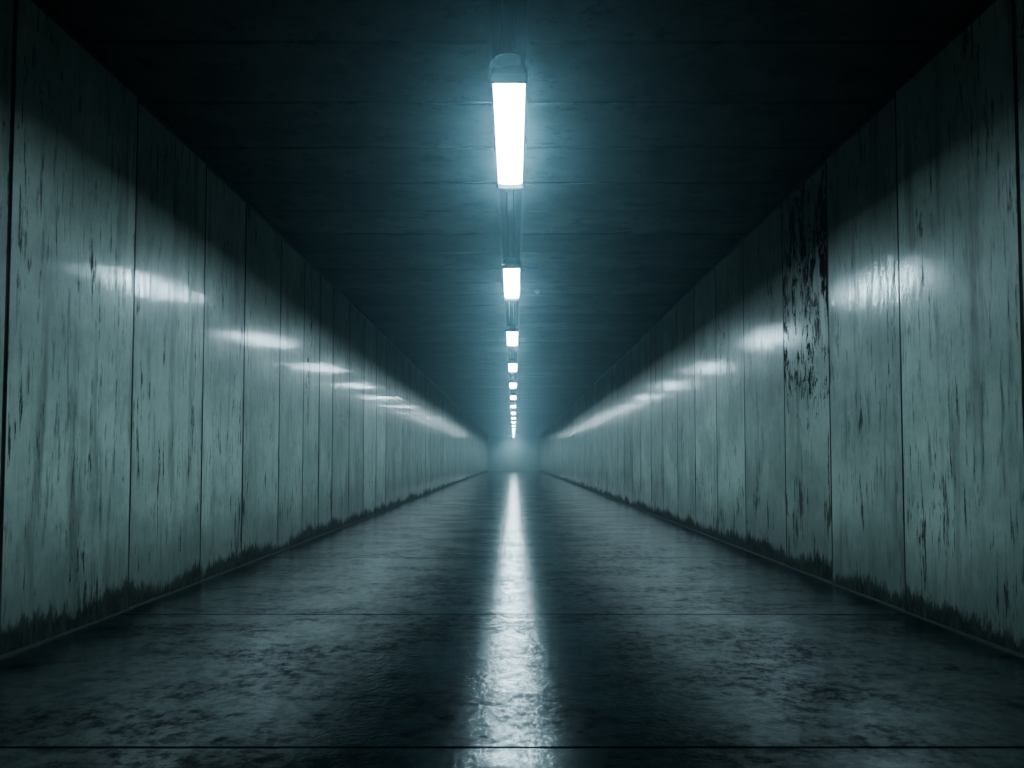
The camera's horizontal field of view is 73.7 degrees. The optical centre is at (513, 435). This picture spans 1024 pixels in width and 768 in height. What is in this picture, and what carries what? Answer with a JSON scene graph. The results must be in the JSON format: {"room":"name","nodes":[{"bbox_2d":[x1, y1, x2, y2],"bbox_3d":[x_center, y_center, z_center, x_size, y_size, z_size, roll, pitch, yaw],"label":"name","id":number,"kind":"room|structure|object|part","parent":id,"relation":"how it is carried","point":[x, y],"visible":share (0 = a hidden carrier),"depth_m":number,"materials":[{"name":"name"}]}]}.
{"room":"underground tunnel","nodes":[
{"label":"underground tunnel","id":0,"kind":"room"},
{"bbox_2d":[0,0,487,654],"bbox_3d":[-2.592,0.402,31.006,0.217,3.490,70.000,0,-2,0],"label":"wall","id":1,"kind":"structure","parent":0,"point":[185,400],"depth_m":4.67,"materials":[{"name":"paint"}]},
{"bbox_2d":[0,471,486,659],"bbox_3d":[-2.497,2.096,30.944,0.042,0.018,70.000,0,-2,0],"label":"baseboard","id":2,"kind":"structure","parent":1,"relation":"attached to","point":[9,654],"depth_m":4.58,"materials":[{"name":"grey concrete"}]},
{"bbox_2d":[31,0,487,435],"bbox_3d":[-2.494,-1.280,31.068,0.048,0.045,70.000,0,-2,0],"label":"trim","id":3,"kind":"structure","parent":1,"relation":"attached to","point":[43,5],"depth_m":5.01,"materials":[{"name":"paint"}]},
{"bbox_2d":[0,471,1023,767],"bbox_3d":[0.000,2.155,30.942,5.200,0.121,70.000,0,-2,0],"label":"floor","id":4,"kind":"structure","parent":0,"point":[489,619],"depth_m":3.24,"materials":[{"name":"concrete"}]},
{"bbox_2d":[46,0,981,435],"bbox_3d":[0.000,-1.352,31.070,5.200,0.122,70.000,0,-2,0],"label":"ceiling","id":5,"kind":"structure","parent":0,"point":[660,132],"depth_m":5.12,"materials":[{"name":"grey concrete"}]},
{"bbox_2d":[484,0,531,422],"bbox_3d":[-0.030,-1.270,31.067,0.250,0.048,70.000,0,-2,0],"label":"cable tray","id":6,"kind":"object","parent":5,"relation":"attached to","point":[508,22],"visible":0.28,"depth_m":4.62,"materials":[{"name":"metal"}]},
{"bbox_3d":[-0.142,-1.265,31.067,0.026,0.038,70.000,0,-2,0],"label":"rail","id":7,"kind":"part","parent":6,"relation":"part of","materials":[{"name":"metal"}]},
{"bbox_2d":[488,53,528,189],"bbox_3d":[-0.030,-2.150,4.842,0.244,0.112,1.790,0,-2,0],"label":"lamp","id":8,"kind":"object","parent":6,"relation":"attached to","point":[508,73],"visible":1,"depth_m":4.56,"materials":[{"name":"paint"}]},
{"bbox_2d":[494,84,523,183],"bbox_3d":[-0.030,-2.134,4.902,0.189,0.015,1.592,0,-2,0],"label":"diffuser","id":9,"kind":"object","parent":8,"relation":"attached to","point":[508,98],"depth_m":4.79,"materials":[{"name":"white plastic"}]},
{"bbox_2d":[501,257,521,300],"bbox_3d":[-0.030,-2.005,8.809,0.244,0.112,1.790,0,-2,0],"label":"lamp","id":10,"kind":"object","parent":6,"relation":"attached to","point":[511,267],"visible":1,"depth_m":8.61,"materials":[{"name":"paint"}]},
{"bbox_2d":[504,269,518,297],"bbox_3d":[-0.030,-1.989,8.869,0.189,0.015,1.592,0,-2,0],"label":"diffuser","id":11,"kind":"object","parent":10,"relation":"attached to","point":[511,276],"depth_m":8.88,"materials":[{"name":"white plastic"}]},
{"bbox_2d":[505,325,518,346],"bbox_3d":[-0.030,-1.859,12.777,0.244,0.112,1.790,0,-2,0],"label":"lamp","id":12,"kind":"object","parent":6,"relation":"attached to","point":[512,338],"visible":1,"depth_m":12.57,"materials":[{"name":"paint"}]},
{"bbox_2d":[507,332,517,344],"bbox_3d":[-0.030,-1.843,12.836,0.189,0.015,1.592,0,-2,0],"label":"diffuser","id":13,"kind":"object","parent":12,"relation":"attached to","point":[512,337],"depth_m":12.87,"materials":[{"name":"white plastic"}]},
{"bbox_2d":[507,359,517,372],"bbox_3d":[-0.030,-1.714,16.744,0.244,0.112,1.790,0,-2,0],"label":"lamp","id":14,"kind":"object","parent":6,"relation":"attached to","point":[512,363],"visible":1,"depth_m":16.52,"materials":[{"name":"paint"}]},
{"bbox_2d":[509,364,516,370],"bbox_3d":[-0.030,-1.698,16.803,0.189,0.015,1.592,0,-2,0],"label":"diffuser","id":15,"kind":"object","parent":14,"relation":"attached to","point":[512,367],"depth_m":16.86,"materials":[{"name":"white plastic"}]},
{"bbox_2d":[509,379,516,388],"bbox_3d":[-0.030,-1.568,20.711,0.244,0.112,1.790,0,-2,0],"label":"lamp","id":16,"kind":"object","parent":6,"relation":"attached to","point":[512,383],"visible":1,"depth_m":20.40,"materials":[{"name":"paint"}]},
{"bbox_2d":[510,383,515,387],"bbox_3d":[-0.030,-1.552,20.771,0.189,0.015,1.592,0,-2,0],"label":"diffuser","id":17,"kind":"object","parent":16,"relation":"attached to","point":[512,385],"depth_m":20.87,"materials":[{"name":"white plastic"}]},
{"bbox_2d":[510,393,516,399],"bbox_3d":[-0.030,-1.423,24.679,0.244,0.112,1.790,0,-2,0],"label":"lamp","id":18,"kind":"object","parent":6,"relation":"attached to","point":[512,395],"visible":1,"depth_m":24.43,"materials":[{"name":"paint"}]},
{"bbox_3d":[0.082,-1.265,31.067,0.026,0.038,70.000,0,-2,0],"label":"rail","id":19,"kind":"part","parent":6,"relation":"part of","materials":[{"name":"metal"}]},
{"bbox_2d":[488,436,539,470],"bbox_3d":[0.000,1.688,66.082,5.400,3.630,0.200,0,-2,0],"label":"wall","id":20,"kind":"structure","parent":0,"point":[505,453],"depth_m":65.98,"materials":[{"name":"concrete"}]},
{"bbox_2d":[540,0,1023,653],"bbox_3d":[2.592,0.402,31.006,0.215,3.490,70.000,0,-2,0],"label":"wall","id":21,"kind":"structure","parent":0,"point":[839,400],"depth_m":4.72,"materials":[{"name":"paint"}]},
{"bbox_2d":[540,0,996,435],"bbox_3d":[2.494,-1.280,31.068,0.048,0.045,70.000,0,-2,0],"label":"trim","id":22,"kind":"structure","parent":21,"relation":"attached to","point":[983,5],"depth_m":5.01,"materials":[{"name":"paint"}]},
{"bbox_2d":[541,471,1023,658],"bbox_3d":[2.497,2.096,30.944,0.042,0.018,70.000,0,-2,0],"label":"baseboard","id":23,"kind":"structure","parent":21,"relation":"attached to","point":[999,647],"depth_m":4.61,"materials":[{"name":"grey concrete"}]}
]}

